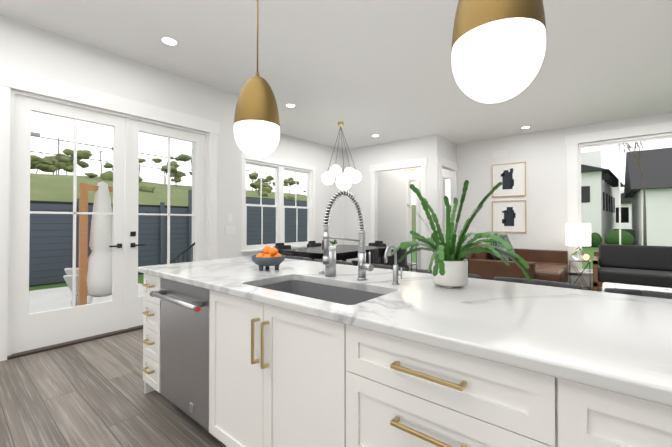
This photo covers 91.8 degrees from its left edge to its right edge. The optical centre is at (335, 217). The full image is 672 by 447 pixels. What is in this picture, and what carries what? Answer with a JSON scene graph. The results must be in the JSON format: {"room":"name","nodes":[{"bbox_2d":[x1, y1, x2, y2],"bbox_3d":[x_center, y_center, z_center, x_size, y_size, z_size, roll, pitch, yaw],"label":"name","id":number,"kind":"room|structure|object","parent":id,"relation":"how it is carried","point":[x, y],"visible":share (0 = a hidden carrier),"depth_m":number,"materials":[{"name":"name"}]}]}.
{"room":"kitchen","nodes":[
{"label":"kitchen","id":0,"kind":"room"},
{"bbox_2d":[0,15,232,259],"bbox_3d":[-3.458,-0.280,2.486,0.150,3.100,5.970,-1,-1,40],"label":"wall","id":1,"kind":"structure","parent":0,"point":[28,48],"depth_m":3.70,"materials":[{"name":"white paint"}]},
{"bbox_2d":[0,66,219,360],"bbox_3d":[-2.400,-0.030,3.743,0.180,2.630,2.220,-1,-1,40],"label":"door frame","id":2,"kind":"structure","parent":1,"relation":"attached to","point":[121,311],"depth_m":3.40,"materials":[{"name":"white wood"}]},
{"bbox_2d":[225,214,234,233],"label":"switch plates","id":3,"kind":"object","parent":1,"relation":"attached to","point":[229,229],"depth_m":4.69,"materials":[{"name":"white plastic"}]},
{"bbox_2d":[192,95,241,260],"bbox_3d":[-1.924,-0.247,5.187,1.220,3.100,0.150,-1,-1,40],"label":"wall","id":4,"kind":"structure","parent":0,"point":[237,198],"depth_m":4.81,"materials":[{"name":"white paint"}]},
{"bbox_2d":[242,133,343,260],"bbox_3d":[-0.594,-0.217,7.641,0.150,3.100,5.330,-1,-1,40],"label":"wall","id":5,"kind":"structure","parent":0,"point":[301,151],"depth_m":7.79,"materials":[{"name":"white paint"}]},
{"bbox_2d":[244,159,311,249],"bbox_3d":[-1.191,-0.241,6.890,0.105,1.730,1.850,-1,-1,40],"label":"nook window","id":6,"kind":"structure","parent":5,"relation":"in","point":[279,203],"depth_m":6.84,"materials":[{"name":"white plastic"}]},
{"bbox_2d":[242,152,315,256],"bbox_3d":[-1.127,-0.237,6.837,0.050,1.960,2.110,-1,-1,40],"label":"window frame","id":7,"kind":"structure","parent":5,"relation":"attached to","point":[244,156],"depth_m":6.54,"materials":[{"name":"white wood"}]},
{"bbox_2d":[0,287,601,446],"bbox_3d":[1.190,1.340,2.068,9.970,0.150,11.270,-1,-1,40],"label":"floor","id":8,"kind":"structure","parent":0,"point":[89,394],"depth_m":2.22,"materials":[{"name":"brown wood"}]},
{"bbox_2d":[274,243,290,249],"bbox_3d":[-0.930,0.901,6.201,0.484,0.831,0.567,-1,-1,40],"label":"chair","id":9,"kind":"object","parent":8,"relation":"on","point":[282,246],"visible":0.17,"depth_m":6.35,"materials":[{"name":"black fabric"}]},
{"bbox_2d":[277,249,291,255],"bbox_3d":[-0.745,0.887,5.054,0.567,0.831,0.484,-1,-1,40],"label":"chair","id":10,"kind":"object","parent":8,"relation":"on","point":[280,251],"visible":0.08,"depth_m":4.82,"materials":[{"name":"black fabric"}]},
{"bbox_2d":[285,256,311,260],"bbox_3d":[-0.518,0.840,3.217,0.465,0.881,0.442,-1,-1,40],"label":"stool","id":11,"kind":"object","parent":8,"relation":"on","point":[299,258],"visible":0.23,"depth_m":3.35,"materials":[{"name":"grey leather"}]},
{"bbox_2d":[307,241,321,260],"bbox_3d":[-0.358,0.909,6.895,0.484,0.831,0.567,-1,-1,40],"label":"chair","id":12,"kind":"object","parent":8,"relation":"on","point":[312,244],"visible":0.21,"depth_m":7.02,"materials":[{"name":"black fabric"}]},
{"bbox_2d":[314,259,352,264],"bbox_3d":[-0.132,0.836,2.899,0.465,0.881,0.442,-1,-1,40],"label":"stool","id":13,"kind":"object","parent":8,"relation":"on","point":[338,262],"visible":0.12,"depth_m":3.01,"materials":[{"name":"grey leather"}]},
{"bbox_2d":[283,245,386,263],"bbox_3d":[0.029,0.938,5.993,1.130,0.750,1.780,-1,-1,40],"label":"dining table","id":14,"kind":"object","parent":8,"relation":"on","point":[344,252],"visible":0.31,"depth_m":5.57,"materials":[{"name":"black"}]},
{"bbox_2d":[351,248,378,265],"bbox_3d":[0.415,0.887,5.091,0.484,0.831,0.567,-1,-1,40],"label":"chair","id":15,"kind":"object","parent":8,"relation":"on","point":[374,256],"visible":0.29,"depth_m":4.89,"materials":[{"name":"black fabric"}]},
{"bbox_2d":[369,241,385,263],"bbox_3d":[0.803,0.910,6.932,0.567,0.831,0.484,-1,-1,40],"label":"chair","id":16,"kind":"object","parent":8,"relation":"on","point":[379,243],"visible":0.15,"depth_m":7.04,"materials":[{"name":"black fabric"}]},
{"bbox_2d":[357,264,405,270],"bbox_3d":[0.269,0.832,2.568,0.465,0.881,0.442,-1,-1,40],"label":"stool","id":17,"kind":"object","parent":8,"relation":"on","point":[384,266],"visible":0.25,"depth_m":2.70,"materials":[{"name":"grey leather"}]},
{"bbox_2d":[381,247,408,270],"bbox_3d":[0.988,0.896,5.786,0.484,0.831,0.567,-1,-1,40],"label":"chair","id":18,"kind":"object","parent":8,"relation":"on","point":[390,259],"visible":0.17,"depth_m":5.56,"materials":[{"name":"black fabric"}]},
{"bbox_2d":[142,273,671,446],"bbox_3d":[0.213,0.817,1.455,3.630,0.880,0.748,-1,-1,40],"label":"kitchen island","id":19,"kind":"object","parent":8,"relation":"on","point":[280,377],"visible":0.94,"depth_m":1.13,"materials":[{"name":"white paint"}]},
{"bbox_2d":[150,278,220,442],"bbox_3d":[-0.769,0.830,2.152,0.611,0.872,0.643,-1,-1,40],"label":"dishwasher","id":20,"kind":"object","parent":19,"relation":"in","point":[185,311],"visible":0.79,"depth_m":1.93,"materials":[{"name":"silver metal"}]},
{"bbox_2d":[137,256,671,406],"bbox_3d":[0.320,0.362,1.590,3.690,0.037,1.056,-1,-1,40],"label":"island countertop","id":21,"kind":"structure","parent":19,"relation":"on","point":[616,343],"depth_m":1.13,"materials":[{"name":"white stone"}]},
{"bbox_2d":[251,246,285,270],"bbox_3d":[-0.461,0.271,2.224,0.230,0.160,0.230,-1,-1,40],"label":"fruit bowl","id":22,"kind":"object","parent":21,"relation":"on","point":[271,256],"visible":1,"depth_m":2.17,"materials":[{"name":"grey ceramic"}]},
{"bbox_2d":[325,246,335,276],"bbox_3d":[-0.042,0.259,1.946,0.068,0.177,0.094,-1,-1,40],"label":"soap dispenser","id":23,"kind":"object","parent":21,"relation":"on","point":[330,269],"visible":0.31,"depth_m":1.93,"materials":[{"name":"silver metal"}]},
{"bbox_2d":[322,190,373,279],"bbox_3d":[0.073,0.095,1.777,0.195,0.501,0.247,-1,-1,40],"label":"faucet","id":24,"kind":"object","parent":21,"relation":"on","point":[363,266],"visible":1,"depth_m":1.80,"materials":[{"name":"silver metal"}]},
{"bbox_2d":[384,245,401,283],"bbox_3d":[0.292,0.241,1.670,0.057,0.206,0.128,-1,-1,40],"label":"filter faucet","id":25,"kind":"object","parent":21,"relation":"on","point":[396,274],"visible":0.96,"depth_m":1.70,"materials":[{"name":"silver metal"}]},
{"bbox_2d":[391,180,531,288],"bbox_3d":[0.598,0.087,1.638,0.672,0.513,0.677,-1,-1,40],"label":"plant","id":26,"kind":"object","parent":21,"relation":"on","point":[449,265],"visible":1,"depth_m":1.57,"materials":[{"name":"green plant"}]},
{"bbox_2d":[416,269,479,278],"bbox_3d":[0.694,0.827,2.218,0.465,0.881,0.442,-1,-1,40],"label":"stool","id":27,"kind":"object","parent":8,"relation":"on","point":[430,272],"visible":0.15,"depth_m":2.43,"materials":[{"name":"grey leather"}]},
{"bbox_2d":[461,233,568,282],"bbox_3d":[3.262,0.801,6.183,1.780,1.028,1.755,-1,-1,40],"label":"sofa","id":28,"kind":"object","parent":8,"relation":"on","point":[549,265],"visible":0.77,"depth_m":5.70,"materials":[{"name":"leather"}]},
{"bbox_2d":[494,277,581,289],"bbox_3d":[1.118,0.823,1.868,0.465,0.881,0.442,-1,-1,40],"label":"stool","id":29,"kind":"object","parent":8,"relation":"on","point":[543,283],"visible":0.19,"depth_m":2.00,"materials":[{"name":"grey leather"}]},
{"bbox_2d":[568,259,591,290],"bbox_3d":[4.404,1.037,5.883,0.330,0.552,0.340,-1,-1,40],"label":"side table","id":30,"kind":"object","parent":8,"relation":"on","point":[570,260],"visible":0.69,"depth_m":5.85,"materials":[{"name":"silver metal"}]},
{"bbox_2d":[566,223,590,259],"bbox_3d":[4.402,0.431,5.918,0.370,0.659,0.370,-1,-1,40],"label":"table lamp","id":31,"kind":"object","parent":30,"relation":"on","point":[578,234],"visible":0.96,"depth_m":5.80,"materials":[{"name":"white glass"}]},
{"bbox_2d":[584,254,588,260],"bbox_3d":[4.406,0.698,5.732,0.080,0.120,0.083,-1,-1,40],"label":"salt lamp","id":32,"kind":"object","parent":30,"relation":"on","point":[586,257],"visible":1,"depth_m":5.71,"materials":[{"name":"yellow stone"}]},
{"bbox_2d":[593,244,671,290],"bbox_3d":[5.229,0.875,4.920,2.100,0.850,0.900,-1,-1,40],"label":"sofa","id":33,"kind":"object","parent":8,"relation":"on","point":[642,265],"visible":0.98,"depth_m":5.22,"materials":[{"name":"black leather"}]},
{"bbox_2d":[602,282,671,292],"bbox_3d":[3.779,1.069,3.858,0.970,0.435,0.640,-1,-1,40],"label":"ottoman","id":34,"kind":"object","parent":8,"relation":"on","point":[624,286],"visible":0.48,"depth_m":4.02,"materials":[{"name":"white"}]},
{"bbox_2d":[604,288,671,298],"bbox_3d":[1.550,0.819,1.512,0.465,0.881,0.442,-1,-1,40],"label":"stool","id":35,"kind":"object","parent":8,"relation":"on","point":[656,294],"visible":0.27,"depth_m":1.71,"materials":[{"name":"grey leather"}]},
{"bbox_2d":[0,0,671,150],"bbox_3d":[1.248,-1.909,2.177,9.970,0.150,11.450,-1,-1,40],"label":"ceiling","id":36,"kind":"structure","parent":0,"point":[364,71],"depth_m":3.69,"materials":[{"name":"white paint"}]},
{"bbox_2d":[160,36,178,45],"bbox_3d":[-1.714,-1.816,3.354,0.176,0.005,0.176,-1,-1,40],"label":"recessed light","id":37,"kind":"object","parent":36,"relation":"in","point":[169,41],"visible":1,"depth_m":3.35,"materials":[{"name":"white"}]},
{"bbox_2d":[234,0,279,157],"bbox_3d":[-0.563,-1.131,2.337,0.322,1.399,0.322,-1,-1,40],"label":"pendant light","id":38,"kind":"object","parent":36,"relation":"hanging from","point":[256,126],"visible":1,"depth_m":2.22,"materials":[{"name":"gold glass"}]},
{"bbox_2d":[285,104,295,107],"bbox_3d":[-0.728,-1.794,5.211,0.176,0.005,0.176,-1,-1,40],"label":"recessed light","id":39,"kind":"object","parent":36,"relation":"in","point":[290,105],"visible":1,"depth_m":5.20,"materials":[{"name":"white"}]},
{"bbox_2d":[322,122,361,189],"bbox_3d":[0.107,-1.148,6.116,0.671,1.274,0.543,-1,-1,40],"label":"dining chandelier","id":40,"kind":"object","parent":36,"relation":"hanging from","point":[347,178],"visible":0.96,"depth_m":6.03,"materials":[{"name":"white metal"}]},
{"bbox_2d":[451,0,545,102],"bbox_3d":[0.611,-1.145,1.250,0.322,1.399,0.322,-1,-1,40],"label":"pendant light","id":41,"kind":"object","parent":36,"relation":"hanging from","point":[498,48],"visible":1,"depth_m":1.13,"materials":[{"name":"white glass"}]},
{"bbox_2d":[344,135,431,269],"bbox_3d":[1.163,-0.216,7.767,2.400,3.100,0.120,-1,-1,40],"label":"wall","id":42,"kind":"structure","parent":0,"point":[363,158],"depth_m":7.96,"materials":[{"name":"white paint"}]},
{"bbox_2d":[369,158,426,268],"bbox_3d":[1.394,0.016,7.478,1.480,2.630,0.028,-1,-1,40],"label":"door frame","id":43,"kind":"structure","parent":42,"relation":"attached to","point":[422,162],"depth_m":7.32,"materials":[{"name":"white wood"}]},
{"bbox_2d":[377,167,449,262],"bbox_3d":[2.038,-0.203,8.828,2.400,3.100,0.150,-1,-1,40],"label":"wall","id":44,"kind":"structure","parent":0,"point":[391,207],"depth_m":9.09,"materials":[{"name":"white paint"}]},
{"bbox_2d":[406,178,408,265],"bbox_3d":[1.934,0.132,8.800,0.070,2.430,0.020,-1,-1,40],"label":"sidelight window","id":45,"kind":"structure","parent":44,"relation":"in","point":[407,179],"depth_m":8.79,"materials":[{"name":"white plastic"}]},
{"bbox_2d":[402,168,418,173],"bbox_3d":[1.880,-1.437,8.228,0.460,0.644,0.300,-1,-1,40],"label":"sconce","id":46,"kind":"object","parent":44,"relation":"attached to","point":[410,169],"visible":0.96,"depth_m":8.19,"materials":[{"name":"gold metal"}]},
{"bbox_2d":[409,180,415,263],"bbox_3d":[2.093,0.121,8.766,0.220,2.250,0.070,-1,-1,40],"label":"sidelight window","id":47,"kind":"structure","parent":44,"relation":"in","point":[409,212],"depth_m":8.81,"materials":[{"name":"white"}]},
{"bbox_2d":[415,175,443,268],"bbox_3d":[2.405,0.127,8.405,0.720,2.430,0.030,-1,-1,40],"label":"door","id":48,"kind":"structure","parent":44,"relation":"in","point":[418,182],"depth_m":8.56,"materials":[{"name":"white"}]},
{"bbox_2d":[443,177,449,241],"bbox_3d":[2.822,0.114,8.164,0.230,2.250,0.070,-1,-1,40],"label":"sidelight window","id":49,"kind":"structure","parent":44,"relation":"in","point":[444,179],"depth_m":8.21,"materials":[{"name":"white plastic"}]},
{"bbox_2d":[432,134,456,254],"bbox_3d":[2.577,-0.219,7.502,0.120,3.100,1.510,-1,-1,40],"label":"wall","id":50,"kind":"structure","parent":0,"point":[443,147],"depth_m":6.96,"materials":[{"name":"white paint"}]},
{"bbox_2d":[439,157,457,242],"bbox_3d":[2.552,0.014,7.352,0.028,2.630,1.090,-1,-1,40],"label":"door frame","id":51,"kind":"structure","parent":50,"relation":"attached to","point":[444,162],"depth_m":7.18,"materials":[{"name":"white wood"}]},
{"bbox_2d":[457,112,671,272],"bbox_3d":[5.758,-0.243,5.527,7.300,3.100,0.150,-1,-1,40],"label":"wall","id":52,"kind":"structure","parent":0,"point":[543,155],"depth_m":6.79,"materials":[{"name":"white paint"}]},
{"bbox_2d":[468,228,475,232],"label":"switch plates","id":53,"kind":"object","parent":52,"relation":"attached to","point":[473,230],"depth_m":7.55,"materials":[{"name":"white plastic"}]},
{"bbox_2d":[492,162,525,196],"bbox_3d":[3.746,-0.824,7.076,0.666,0.720,0.030,-1,-1,40],"label":"art","id":54,"kind":"object","parent":52,"relation":"attached to","point":[511,177],"visible":0.98,"depth_m":7.06,"materials":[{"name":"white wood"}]},
{"bbox_2d":[492,200,525,232],"bbox_3d":[3.746,-0.029,7.066,0.666,0.690,0.030,-1,-1,40],"label":"art","id":55,"kind":"object","parent":52,"relation":"attached to","point":[509,216],"visible":0.92,"depth_m":7.06,"materials":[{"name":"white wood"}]},
{"bbox_2d":[567,279,601,287],"bbox_3d":[5.647,1.242,5.493,7.150,0.130,0.016,-1,-1,40],"label":"baseboard","id":56,"kind":"structure","parent":52,"relation":"attached to","point":[580,282],"depth_m":6.24,"materials":[{"name":"white"}]},
{"bbox_2d":[565,122,671,280],"bbox_3d":[5.845,-0.226,5.326,3.430,2.800,0.050,-1,-1,40],"label":"window frame","id":57,"kind":"structure","parent":52,"relation":"attached to","point":[572,141],"depth_m":6.30,"materials":[{"name":"white wood"}]},
{"bbox_2d":[578,132,671,271],"bbox_3d":[5.905,-0.215,5.399,3.030,2.480,0.080,-1,-1,40],"label":"living room window","id":58,"kind":"structure","parent":52,"relation":"in","point":[579,201],"depth_m":6.29,"materials":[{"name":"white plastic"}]},
{"bbox_2d":[579,133,671,148],"bbox_3d":[5.857,-1.395,5.356,2.990,0.089,0.060,-1,-1,40],"label":"roller blind","id":59,"kind":"object","parent":58,"relation":"attached to","point":[630,140],"visible":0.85,"depth_m":5.85,"materials":[{"name":"white fabric"}]},
{"bbox_3d":[1.547,1.416,8.331,2.550,0.150,1.510,-1,-1,40],"label":"floor","id":60,"kind":"structure","parent":0,"visible":0},
{"bbox_2d":[401,242,416,271],"bbox_3d":[1.867,0.986,8.339,0.300,0.710,0.300,-1,-1,40],"label":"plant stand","id":61,"kind":"object","parent":60,"relation":"on","point":[411,265],"visible":0.38,"depth_m":8.35,"materials":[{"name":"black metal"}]},
{"label":"outside","id":62,"kind":"structure","parent":0,"visible":0},
{"bbox_2d":[29,246,599,290],"bbox_3d":[11.147,1.784,20.055,140.000,0.300,145.000,-1,-1,40],"label":"ground","id":63,"kind":"structure","parent":62,"point":[589,251],"depth_m":10.14,"materials":[{"name":"green plant"}]},
{"bbox_2d":[29,283,143,312],"bbox_3d":[-4.986,1.398,3.953,4.100,0.080,5.620,-1,-1,40],"label":"patio","id":64,"kind":"structure","parent":63,"relation":"on","point":[49,299],"depth_m":5.57,"materials":[{"name":"concrete"}]},
{"bbox_2d":[64,268,88,305],"bbox_3d":[-3.405,0.960,4.732,0.580,0.579,0.755,0,-1,-14],"label":"chair","id":65,"kind":"object","parent":64,"relation":"on","point":[68,271],"visible":0.06,"depth_m":4.34,"materials":[{"name":"white plastic"}]},
{"bbox_2d":[63,275,111,305],"bbox_3d":[-3.379,1.044,4.684,0.580,0.579,0.755,0,-1,-14],"label":"chair","id":66,"kind":"object","parent":64,"relation":"on","point":[68,279],"visible":0.25,"depth_m":4.38,"materials":[{"name":"white plastic"}]},
{"bbox_2d":[78,182,112,305],"bbox_3d":[-2.977,0.452,3.918,0.500,1.810,0.606,-1,-1,40],"label":"umbrella","id":67,"kind":"object","parent":64,"relation":"on","point":[95,274],"visible":0.79,"depth_m":3.91,"materials":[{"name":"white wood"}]},
{"bbox_2d":[170,242,194,263],"bbox_3d":[-2.607,0.874,5.548,0.974,1.007,0.036,-1,-1,40],"label":"stair railing","id":68,"kind":"object","parent":64,"relation":"on","point":[184,251],"visible":0.31,"depth_m":5.49,"materials":[{"name":"black metal"}]},
{"bbox_2d":[29,190,306,286],"bbox_3d":[-5.033,0.331,8.755,0.105,2.330,25.050,-1,-1,40],"label":"fence","id":69,"kind":"object","parent":63,"relation":"on","point":[51,249],"visible":0.35,"depth_m":8.75,"materials":[{"name":"grey wood"}]},
{"bbox_2d":[30,134,415,241],"bbox_3d":[-14.377,-1.339,24.940,34.450,6.065,80.000,-1,-1,40],"label":"hill","id":70,"kind":"structure","parent":63,"relation":"on","point":[49,187],"depth_m":14.52,"materials":[{"name":"green plant"}]},
{"bbox_2d":[591,233,601,246],"bbox_3d":[14.271,1.222,17.939,0.600,0.840,0.600,-1,-1,40],"label":"bush","id":71,"kind":"object","parent":63,"relation":"on","point":[596,239],"visible":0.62,"depth_m":17.74,"materials":[{"name":"green plant"}]},
{"bbox_2d":[581,150,623,243],"bbox_3d":[16.508,-1.223,25.665,8.800,5.850,12.800,-1,-1,45],"label":"house","id":72,"kind":"structure","parent":63,"relation":"on","point":[599,195],"depth_m":19.01,"materials":[{"name":"white paint"}]},
{"bbox_2d":[604,230,633,244],"bbox_3d":[15.066,1.141,17.349,1.200,1.000,1.200,-1,-1,40],"label":"bush","id":73,"kind":"object","parent":63,"relation":"on","point":[612,237],"visible":0.73,"depth_m":17.00,"materials":[{"name":"green plant"}]},
{"bbox_2d":[621,190,631,228],"bbox_3d":[38.633,-1.013,40.846,10.800,5.800,8.800,-1,-1,37],"label":"house","id":74,"kind":"structure","parent":63,"relation":"on","point":[625,202],"depth_m":38.68,"materials":[{"name":"white paint"}]},
{"bbox_2d":[623,229,635,244],"bbox_3d":[16.689,1.141,18.571,0.550,0.950,0.550,-1,-1,40],"label":"bin","id":75,"kind":"object","parent":63,"relation":"on","point":[632,233],"visible":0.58,"depth_m":18.24,"materials":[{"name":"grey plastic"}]},
{"bbox_2d":[620,142,646,245],"bbox_3d":[13.357,-1.162,14.708,1.146,5.461,1.206,-1,-1,40],"label":"bare tree","id":76,"kind":"object","parent":63,"relation":"on","point":[644,211],"visible":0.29,"depth_m":14.47,"materials":[{"name":"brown plant"}]},
{"bbox_2d":[616,147,671,245],"bbox_3d":[20.896,-1.258,17.885,8.250,5.730,8.800,-1,-1,40],"label":"house","id":77,"kind":"structure","parent":63,"relation":"on","point":[656,166],"depth_m":17.03,"materials":[{"name":"white paint"}]},
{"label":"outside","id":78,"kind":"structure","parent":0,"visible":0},
{"bbox_2d":[31,132,306,188],"bbox_3d":[-6.294,-2.101,13.098,0.120,0.920,28.000,-1,-1,40],"label":"power lines","id":79,"kind":"structure","parent":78,"point":[34,134],"depth_m":11.00,"materials":[{"name":"black metal"}]}
]}

